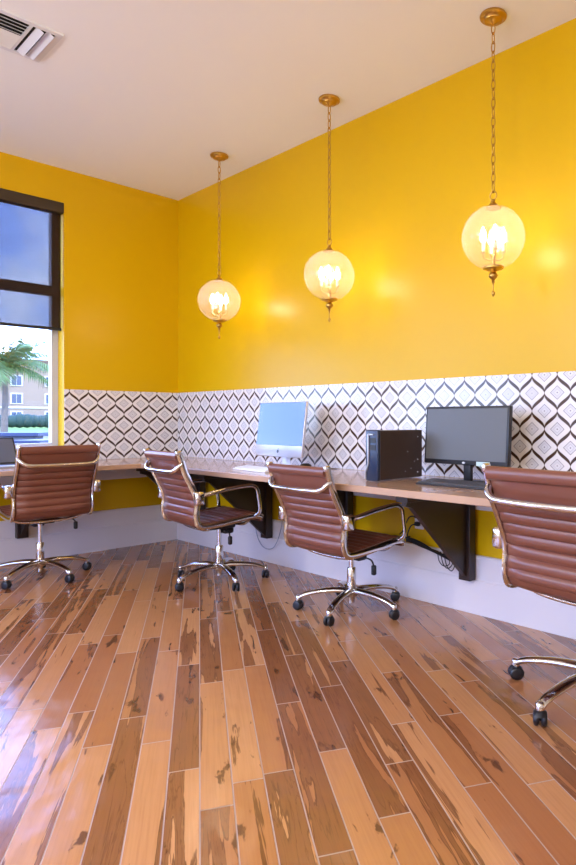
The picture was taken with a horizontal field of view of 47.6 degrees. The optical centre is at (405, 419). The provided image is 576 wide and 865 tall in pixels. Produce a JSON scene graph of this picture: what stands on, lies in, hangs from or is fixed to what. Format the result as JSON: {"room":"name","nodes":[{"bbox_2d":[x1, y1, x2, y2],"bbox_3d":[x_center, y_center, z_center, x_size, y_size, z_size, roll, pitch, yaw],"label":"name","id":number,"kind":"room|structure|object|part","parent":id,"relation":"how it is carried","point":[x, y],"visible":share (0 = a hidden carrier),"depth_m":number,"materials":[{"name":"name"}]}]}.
{"room":"computer lab","nodes":[
{"label":"computer lab","id":0,"kind":"room"},
{"bbox_2d":[0,152,177,520],"bbox_3d":[-4.420,-0.473,3.674,0.250,3.200,6.500,0,0,42],"label":"wall","id":1,"kind":"structure","parent":0,"point":[119,331],"depth_m":5.56,"materials":[{"name":"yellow paint"}]},
{"bbox_2d":[0,188,63,330],"bbox_3d":[-3.454,-1.264,4.619,0.091,1.057,1.781,0,0,42],"label":"roller shade","id":2,"kind":"object","parent":1,"relation":"attached to","point":[30,226],"visible":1,"depth_m":5.10,"materials":[{"name":"brown fabric"}]},
{"bbox_2d":[15,330,57,447],"bbox_3d":[-3.497,-0.773,4.652,0.212,2.041,1.789,0,0,42],"label":"window","id":3,"kind":"structure","parent":1,"relation":"in","point":[53,335],"depth_m":5.32,"materials":[{"name":"white metal"}]},
{"bbox_2d":[0,469,146,485],"bbox_3d":[-3.557,0.457,4.431,0.020,0.130,4.180,0,0,42],"label":"countertop","id":4,"kind":"structure","parent":1,"relation":"attached to","point":[124,473],"depth_m":5.53,"materials":[{"name":"brown wood"}]},
{"bbox_2d":[0,504,176,562],"bbox_3d":[-4.326,0.957,3.572,0.026,0.340,6.474,0,0,42],"label":"baseboard","id":5,"kind":"structure","parent":1,"relation":"attached to","point":[124,527],"depth_m":5.41,"materials":[{"name":"white paint"}]},
{"bbox_2d":[64,389,177,459],"bbox_3d":[-2.489,0.048,5.624,0.010,0.596,0.998,0,0,42],"label":"backsplash","id":6,"kind":"structure","parent":1,"relation":"attached to","point":[125,423],"depth_m":5.60,"materials":[{"name":"tile"}]},
{"bbox_2d":[0,539,575,864],"bbox_3d":[-1.001,1.227,0.596,9.450,0.200,6.900,0,0,42],"label":"floor","id":7,"kind":"structure","parent":0,"point":[144,721],"depth_m":2.31,"materials":[{"name":"brown wood"}]},
{"bbox_2d":[0,443,100,589],"bbox_3d":[-2.548,0.646,4.499,0.763,0.960,0.650,0,0,43],"label":"office chair","id":8,"kind":"object","parent":7,"relation":"on","point":[49,483],"visible":1,"depth_m":4.31,"materials":[{"name":"brown leather"}]},
{"bbox_3d":[-2.693,0.423,4.266,0.626,0.516,0.025,0,0,43],"label":"frame","id":9,"kind":"part","parent":8,"relation":"part of","materials":[{"name":"silver metal"}]},
{"bbox_3d":[-2.578,0.643,4.497,0.508,0.074,0.470,0,0,43],"label":"seat","id":10,"kind":"part","parent":8,"relation":"part of","materials":[{"name":"brown leather"}]},
{"bbox_3d":[-2.359,0.402,4.293,0.155,0.445,0.470,0,0,43],"label":"backrest","id":11,"kind":"part","parent":8,"relation":"part of","materials":[{"name":"brown leather"}]},
{"bbox_3d":[-2.309,0.279,4.246,0.068,0.079,0.522,0,0,43],"label":"handle","id":12,"kind":"part","parent":8,"relation":"part of","materials":[{"name":"silver metal"}]},
{"bbox_3d":[-2.483,0.753,4.605,0.190,0.102,0.027,0,0,-44],"label":"height lever","id":13,"kind":"part","parent":8,"relation":"part of","materials":[{"name":"black plastic"}]},
{"bbox_3d":[-2.356,0.423,4.628,0.626,0.516,0.025,0,0,43],"label":"frame","id":14,"kind":"part","parent":8,"relation":"part of","materials":[{"name":"silver metal"}]},
{"bbox_2d":[143,448,268,591],"bbox_3d":[-1.330,0.661,4.359,0.760,0.930,0.662,0,0,-44],"label":"office chair","id":15,"kind":"object","parent":7,"relation":"on","point":[181,502],"visible":0.98,"depth_m":4.23,"materials":[{"name":"brown leather"}]},
{"bbox_3d":[-1.589,0.308,4.133,0.068,0.079,0.522,0,0,-44],"label":"handle","id":16,"kind":"part","parent":15,"relation":"part of","materials":[{"name":"silver metal"}]},
{"bbox_3d":[-1.540,0.432,4.180,0.155,0.445,0.470,0,0,-44],"label":"backrest","id":17,"kind":"part","parent":15,"relation":"part of","materials":[{"name":"brown leather"}]},
{"bbox_3d":[-1.549,0.453,4.515,0.626,0.516,0.025,0,0,-44],"label":"frame","id":18,"kind":"part","parent":15,"relation":"part of","materials":[{"name":"silver metal"}]},
{"bbox_3d":[-1.535,0.548,4.566,0.454,0.236,0.057,0,0,-44],"label":"armrest","id":19,"kind":"part","parent":15,"relation":"part of","materials":[{"name":"silver metal"}]},
{"bbox_3d":[-1.325,0.673,4.388,0.508,0.074,0.470,0,0,-44],"label":"seat","id":20,"kind":"part","parent":15,"relation":"part of","materials":[{"name":"brown leather"}]},
{"bbox_3d":[-1.206,0.453,4.160,0.626,0.516,0.025,0,0,-44],"label":"frame","id":21,"kind":"part","parent":15,"relation":"part of","materials":[{"name":"silver metal"}]},
{"bbox_3d":[-1.222,0.783,4.288,0.027,0.102,0.190,0,0,-41],"label":"height lever","id":22,"kind":"part","parent":15,"relation":"part of","materials":[{"name":"black plastic"}]},
{"bbox_3d":[-1.154,0.548,4.172,0.454,0.236,0.057,0,0,-44],"label":"armrest","id":23,"kind":"part","parent":15,"relation":"part of","materials":[{"name":"silver metal"}]},
{"bbox_2d":[267,461,406,626],"bbox_3d":[-0.339,0.683,3.709,0.652,0.886,0.783,0,0,42],"label":"office chair","id":24,"kind":"object","parent":7,"relation":"on","point":[312,512],"visible":1,"depth_m":3.55,"materials":[{"name":"brown leather"}]},
{"bbox_3d":[-0.578,0.498,3.842,0.025,0.516,0.626,0,0,42],"label":"frame","id":25,"kind":"part","parent":24,"relation":"part of","materials":[{"name":"silver metal"}]},
{"bbox_3d":[-0.592,0.353,3.458,0.522,0.079,0.068,0,0,42],"label":"handle","id":26,"kind":"part","parent":24,"relation":"part of","materials":[{"name":"silver metal"}]},
{"bbox_3d":[-0.546,0.477,3.509,0.470,0.445,0.155,0,0,42],"label":"backrest","id":27,"kind":"part","parent":24,"relation":"part of","materials":[{"name":"brown leather"}]},
{"bbox_3d":[-0.346,0.718,3.732,0.470,0.074,0.508,0,0,42],"label":"seat","id":28,"kind":"part","parent":24,"relation":"part of","materials":[{"name":"brown leather"}]},
{"bbox_3d":[-0.211,0.498,3.512,0.025,0.516,0.626,0,0,42],"label":"frame","id":29,"kind":"part","parent":24,"relation":"part of","materials":[{"name":"silver metal"}]},
{"bbox_3d":[-0.236,0.828,3.638,0.027,0.102,0.190,0,0,-45],"label":"height lever","id":30,"kind":"part","parent":24,"relation":"part of","materials":[{"name":"black plastic"}]},
{"bbox_3d":[-0.161,0.593,3.527,0.057,0.236,0.454,0,0,42],"label":"armrest","id":31,"kind":"part","parent":24,"relation":"part of","materials":[{"name":"silver metal"}]},
{"bbox_2d":[481,463,575,726],"bbox_3d":[0.736,0.649,2.531,0.778,0.954,0.754,0,0,-42],"label":"office chair","id":32,"kind":"object","parent":7,"relation":"on","point":[534,510],"visible":1,"depth_m":2.38,"materials":[{"name":"brown leather"}]},
{"bbox_3d":[0.531,0.428,2.668,0.626,0.516,0.025,0,0,-42],"label":"frame","id":33,"kind":"part","parent":32,"relation":"part of","materials":[{"name":"silver metal"}]},
{"bbox_3d":[0.478,0.283,2.287,0.068,0.079,0.522,0,0,-42],"label":"handle","id":34,"kind":"part","parent":32,"relation":"part of","materials":[{"name":"silver metal"}]},
{"bbox_3d":[0.528,0.407,2.333,0.155,0.445,0.470,0,0,-42],"label":"backrest","id":35,"kind":"part","parent":32,"relation":"part of","materials":[{"name":"brown leather"}]},
{"bbox_3d":[0.751,0.648,2.533,0.508,0.074,0.470,0,0,-42],"label":"seat","id":36,"kind":"part","parent":32,"relation":"part of","materials":[{"name":"brown leather"}]},
{"bbox_2d":[0,0,575,199],"bbox_3d":[-1.001,-2.173,0.596,9.450,0.200,6.900,0,0,42],"label":"ceiling","id":37,"kind":"structure","parent":0,"point":[137,94],"depth_m":3.77,"materials":[{"name":"white paint"}]},
{"bbox_2d":[0,8,63,62],"bbox_3d":[-2.205,-2.062,3.294,0.380,0.023,0.670,0,0,42],"label":"ceiling vent","id":38,"kind":"object","parent":37,"relation":"in","point":[19,35],"visible":1,"depth_m":3.42,"materials":[{"name":"silver metal"}]},
{"bbox_2d":[198,152,240,338],"bbox_3d":[-1.461,-1.351,4.975,0.324,1.444,0.324,0,0,42],"label":"globe pendant","id":39,"kind":"object","parent":37,"relation":"hanging from","point":[218,156],"visible":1,"depth_m":4.97,"materials":[{"name":"gold metal"}]},
{"bbox_3d":[-1.513,-0.947,4.973,0.034,0.080,0.033,0,0,42],"label":"bulb","id":40,"kind":"part","parent":39,"relation":"part of","materials":[{"name":"beige glass"}]},
{"bbox_3d":[-1.458,-0.947,4.923,0.034,0.080,0.033,0,0,42],"label":"bulb","id":41,"kind":"part","parent":39,"relation":"part of","materials":[{"name":"beige glass"}]},
{"bbox_3d":[-1.461,-1.599,4.975,0.021,0.878,0.021,0,0,-3],"label":"chain","id":42,"kind":"part","parent":39,"relation":"part of","materials":[{"name":"gold metal"}]},
{"bbox_3d":[-1.409,-0.947,4.978,0.034,0.080,0.033,0,0,42],"label":"bulb","id":43,"kind":"part","parent":39,"relation":"part of","materials":[{"name":"beige glass"}]},
{"bbox_2d":[304,94,353,321],"bbox_3d":[-0.493,-1.351,4.104,0.324,1.444,0.324,0,0,42],"label":"globe pendant","id":44,"kind":"object","parent":37,"relation":"hanging from","point":[328,100],"visible":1,"depth_m":4.09,"materials":[{"name":"gold metal"}]},
{"bbox_3d":[-0.545,-0.947,4.101,0.034,0.080,0.033,0,0,42],"label":"bulb","id":45,"kind":"part","parent":44,"relation":"part of","materials":[{"name":"beige glass"}]},
{"bbox_3d":[-0.491,-0.947,4.052,0.034,0.080,0.033,0,0,42],"label":"bulb","id":46,"kind":"part","parent":44,"relation":"part of","materials":[{"name":"beige glass"}]},
{"bbox_3d":[-0.493,-1.599,4.104,0.021,0.878,0.021,0,0,-3],"label":"chain","id":47,"kind":"part","parent":44,"relation":"part of","materials":[{"name":"gold metal"}]},
{"bbox_3d":[-0.442,-0.947,4.107,0.034,0.080,0.033,0,0,42],"label":"bulb","id":48,"kind":"part","parent":44,"relation":"part of","materials":[{"name":"beige glass"}]},
{"bbox_2d":[462,7,524,296],"bbox_3d":[0.450,-1.351,3.255,0.324,1.444,0.324,0,0,42],"label":"globe pendant","id":49,"kind":"object","parent":37,"relation":"hanging from","point":[492,16],"visible":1,"depth_m":3.25,"materials":[{"name":"gold metal"}]},
{"bbox_3d":[0.398,-0.947,3.252,0.034,0.080,0.033,0,0,42],"label":"bulb","id":50,"kind":"part","parent":49,"relation":"part of","materials":[{"name":"beige glass"}]},
{"bbox_3d":[0.447,-0.947,3.307,0.034,0.080,0.033,0,0,42],"label":"bulb","id":51,"kind":"part","parent":49,"relation":"part of","materials":[{"name":"beige glass"}]},
{"bbox_3d":[0.450,-1.599,3.255,0.021,0.878,0.021,0,0,-3],"label":"chain","id":52,"kind":"part","parent":49,"relation":"part of","materials":[{"name":"gold metal"}]},
{"bbox_3d":[0.452,-0.947,3.203,0.034,0.080,0.033,0,0,42],"label":"bulb","id":53,"kind":"part","parent":49,"relation":"part of","materials":[{"name":"beige glass"}]},
{"bbox_3d":[0.501,-0.947,3.258,0.034,0.080,0.033,0,0,42],"label":"bulb","id":54,"kind":"part","parent":49,"relation":"part of","materials":[{"name":"beige glass"}]},
{"bbox_2d":[178,18,575,558],"bbox_3d":[1.240,-0.473,3.085,9.450,3.200,0.200,0,0,42],"label":"wall","id":55,"kind":"structure","parent":0,"point":[408,174],"depth_m":4.06,"materials":[{"name":"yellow paint"}]},
{"bbox_2d":[0,457,490,506],"bbox_3d":[-1.183,0.365,2.299,6.399,0.036,4.189,0,0,42],"label":"countertop","id":56,"kind":"structure","parent":55,"relation":"attached to","point":[344,479],"depth_m":3.67,"materials":[{"name":"laminate"}]},
{"bbox_2d":[0,437,15,467],"bbox_3d":[-2.987,0.242,4.628,0.358,0.209,0.340,0,0,40],"label":"laptop","id":57,"kind":"object","parent":56,"relation":"on","point":[7,445],"visible":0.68,"depth_m":4.78,"materials":[{"name":"silver metal"}]},
{"bbox_2d":[15,523,29,538],"bbox_3d":[-2.808,0.659,4.793,0.592,0.536,0.080,0,0,42],"label":"bracket","id":58,"kind":"object","parent":56,"relation":"attached to","point":[21,530],"visible":0.24,"depth_m":4.93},
{"bbox_3d":[-2.795,0.664,4.780,0.515,0.475,0.032,0,0,42],"label":"gusset panel","id":59,"kind":"part","parent":58,"relation":"part of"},
{"bbox_2d":[136,468,205,509],"bbox_3d":[-1.998,0.659,5.430,0.080,0.536,0.592,0,0,42],"label":"bracket","id":60,"kind":"object","parent":56,"relation":"attached to","point":[200,487],"visible":0.17,"depth_m":5.58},
{"bbox_3d":[-2.010,0.664,5.416,0.032,0.475,0.515,0,0,42],"label":"gusset panel","id":61,"kind":"part","parent":60,"relation":"part of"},
{"bbox_2d":[198,475,271,538],"bbox_3d":[-1.269,0.659,4.774,0.080,0.536,0.592,0,0,42],"label":"bracket","id":62,"kind":"object","parent":56,"relation":"attached to","point":[245,498],"visible":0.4,"depth_m":4.84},
{"bbox_3d":[-1.288,0.409,4.753,0.080,0.036,0.535,0,0,42],"label":"rail","id":63,"kind":"part","parent":62,"relation":"part of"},
{"bbox_2d":[233,465,268,472],"bbox_3d":[-1.016,0.335,4.309,0.120,0.024,0.420,0,0,-44],"label":"keyboard","id":64,"kind":"object","parent":56,"relation":"on","point":[246,467],"visible":0.88,"depth_m":4.29,"materials":[{"name":"white plastic"}]},
{"bbox_2d":[256,520,282,549],"bbox_3d":[-1.080,0.722,4.970,0.386,0.591,0.021,0,0,42],"label":"hanging cable","id":65,"kind":"object","parent":56,"relation":"hanging from","point":[282,520],"visible":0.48,"depth_m":4.90,"materials":[{"name":"grey plastic"}]},
{"bbox_2d":[256,401,308,464],"bbox_3d":[-0.890,0.112,4.441,0.528,0.469,0.175,0,0,42],"label":"computer","id":66,"kind":"object","parent":56,"relation":"on","point":[281,433],"visible":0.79,"depth_m":4.43,"materials":[{"name":"silver metal"}]},
{"bbox_2d":[336,490,352,514],"bbox_3d":[-0.586,0.659,4.159,0.080,0.536,0.592,0,0,42],"label":"bracket","id":67,"kind":"object","parent":56,"relation":"attached to","point":[346,497],"visible":0.02,"depth_m":4.32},
{"bbox_3d":[-0.598,0.664,4.145,0.032,0.475,0.515,0,0,42],"label":"gusset panel","id":68,"kind":"part","parent":67,"relation":"part of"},
{"bbox_2d":[364,430,421,480],"bbox_3d":[-0.067,0.201,3.690,0.098,0.287,0.391,0,0,42],"label":"computer tower","id":69,"kind":"object","parent":56,"relation":"on","point":[390,454],"visible":1,"depth_m":3.62,"materials":[{"name":"black metal"}]},
{"bbox_3d":[-0.205,0.205,3.559,0.068,0.253,0.012,0,0,42],"label":"trim","id":70,"kind":"part","parent":69,"relation":"part of","materials":[{"name":"silver metal"}]},
{"bbox_2d":[396,497,474,581],"bbox_3d":[0.176,0.659,3.473,0.080,0.536,0.592,0,0,42],"label":"bracket","id":71,"kind":"object","parent":56,"relation":"attached to","point":[451,526],"visible":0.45,"depth_m":3.54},
{"bbox_3d":[0.157,0.409,3.452,0.080,0.036,0.535,0,0,42],"label":"rail","id":72,"kind":"part","parent":71,"relation":"part of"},
{"bbox_2d":[415,478,485,489],"bbox_3d":[0.273,0.334,3.304,0.460,0.024,0.150,0,0,42],"label":"keyboard","id":73,"kind":"object","parent":56,"relation":"on","point":[476,485],"visible":0.86,"depth_m":3.28,"materials":[{"name":"black plastic"}]},
{"bbox_2d":[424,406,512,481],"bbox_3d":[0.342,0.137,3.477,0.564,0.419,0.187,0,0,42],"label":"monitor","id":74,"kind":"object","parent":56,"relation":"on","point":[468,436],"visible":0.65,"depth_m":3.44,"materials":[{"name":"black plastic"}]},
{"bbox_2d":[177,508,575,639],"bbox_3d":[1.183,0.957,2.985,9.000,0.340,0.026,0,0,42],"label":"baseboard","id":75,"kind":"structure","parent":55,"relation":"attached to","point":[417,572],"depth_m":3.93,"materials":[{"name":"white paint"}]},
{"bbox_2d":[178,371,575,479],"bbox_3d":[0.222,0.048,3.861,6.400,0.596,0.010,0,0,42],"label":"backsplash","id":76,"kind":"structure","parent":55,"relation":"attached to","point":[223,424],"depth_m":4.23,"materials":[{"name":"tile"}]},
{"bbox_2d":[415,518,423,529],"bbox_3d":[0.085,0.630,3.985,0.072,0.116,0.008,0,0,42],"label":"wall outlet","id":77,"kind":"object","parent":55,"relation":"attached to","point":[416,520],"visible":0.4,"depth_m":3.99,"materials":[{"name":"white plastic"}]},
{"bbox_2d":[407,522,420,536],"bbox_3d":[0.051,0.689,3.977,0.086,0.096,0.036,0,0,13],"label":"power cord","id":78,"kind":"object","parent":77,"relation":"attached to","point":[415,523],"visible":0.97,"depth_m":3.97,"materials":[{"name":"black plastic"}]},
{"bbox_2d":[393,535,448,559],"bbox_3d":[-0.013,0.785,4.009,0.752,0.095,0.044,0,0,43],"label":"cable bundle","id":79,"kind":"object","parent":55,"relation":"attached to","point":[408,539],"visible":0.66,"depth_m":3.89,"materials":[{"name":"black plastic"}]},
{"bbox_2d":[353,492,492,511],"bbox_3d":[0.208,0.457,3.867,6.330,0.130,0.020,0,0,42],"label":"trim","id":80,"kind":"structure","parent":55,"relation":"attached to","point":[484,508],"depth_m":4.17,"materials":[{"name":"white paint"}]},
{"label":"outside","id":81,"kind":"structure","parent":0,"visible":0},
{"bbox_2d":[8,427,48,431],"bbox_3d":[-57.877,1.502,123.456,120.000,0.450,220.000,0,0,42],"label":"lawn","id":82,"kind":"structure","parent":81,"point":[14,429],"depth_m":81.00,"materials":[{"name":"green plant"}]},
{"bbox_2d":[0,413,48,427],"bbox_3d":[-54.134,0.194,79.786,2.109,2.058,81.900,0,0,42],"label":"hedge","id":83,"kind":"object","parent":82,"relation":"on","point":[19,420],"visible":0.12,"depth_m":83.53,"materials":[{"name":"green plant"}]},
{"bbox_2d":[0,359,48,415],"bbox_3d":[-67.905,-4.598,112.263,52.600,11.750,6.600,0,0,-39],"label":"apartment building","id":84,"kind":"structure","parent":82,"relation":"on","point":[31,397],"depth_m":110.31,"materials":[{"name":"paint"}]},
{"bbox_3d":[-66.870,-6.698,109.075,1.440,1.550,0.060,0,0,-39],"label":"pane","id":85,"kind":"part","parent":84,"relation":"part of","materials":[{"name":"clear glass"}]},
{"bbox_3d":[-66.870,-3.598,109.075,1.440,1.550,0.060,0,0,-39],"label":"pane","id":86,"kind":"part","parent":84,"relation":"part of","materials":[{"name":"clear glass"}]},
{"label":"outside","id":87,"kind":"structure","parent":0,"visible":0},
{"bbox_3d":[7.884,1.527,17.153,120.000,0.400,150.000,0,0,42],"label":"ground","id":88,"kind":"structure","parent":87,"visible":0},
{"bbox_2d":[0,338,48,431],"bbox_3d":[-17.649,-1.182,28.180,5.010,5.034,5.503,0,0,25],"label":"palm tree","id":89,"kind":"object","parent":88,"relation":"on","point":[11,360],"visible":0.93,"depth_m":27.87,"materials":[{"name":"green plant"}]},
{"bbox_2d":[0,432,48,443],"bbox_3d":[-8.722,0.797,13.150,2.450,1.060,0.420,0,0,0],"label":"wall","id":90,"kind":"structure","parent":88,"relation":"on","point":[16,435],"depth_m":13.00,"materials":[{"name":"concrete"}]},
{"bbox_2d":[14,439,48,443],"bbox_3d":[-6.303,0.837,11.000,0.450,0.980,0.900,0,0,0],"label":"patio table","id":91,"kind":"object","parent":88,"relation":"on","point":[29,440],"visible":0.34,"depth_m":10.55,"materials":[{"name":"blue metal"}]}
]}

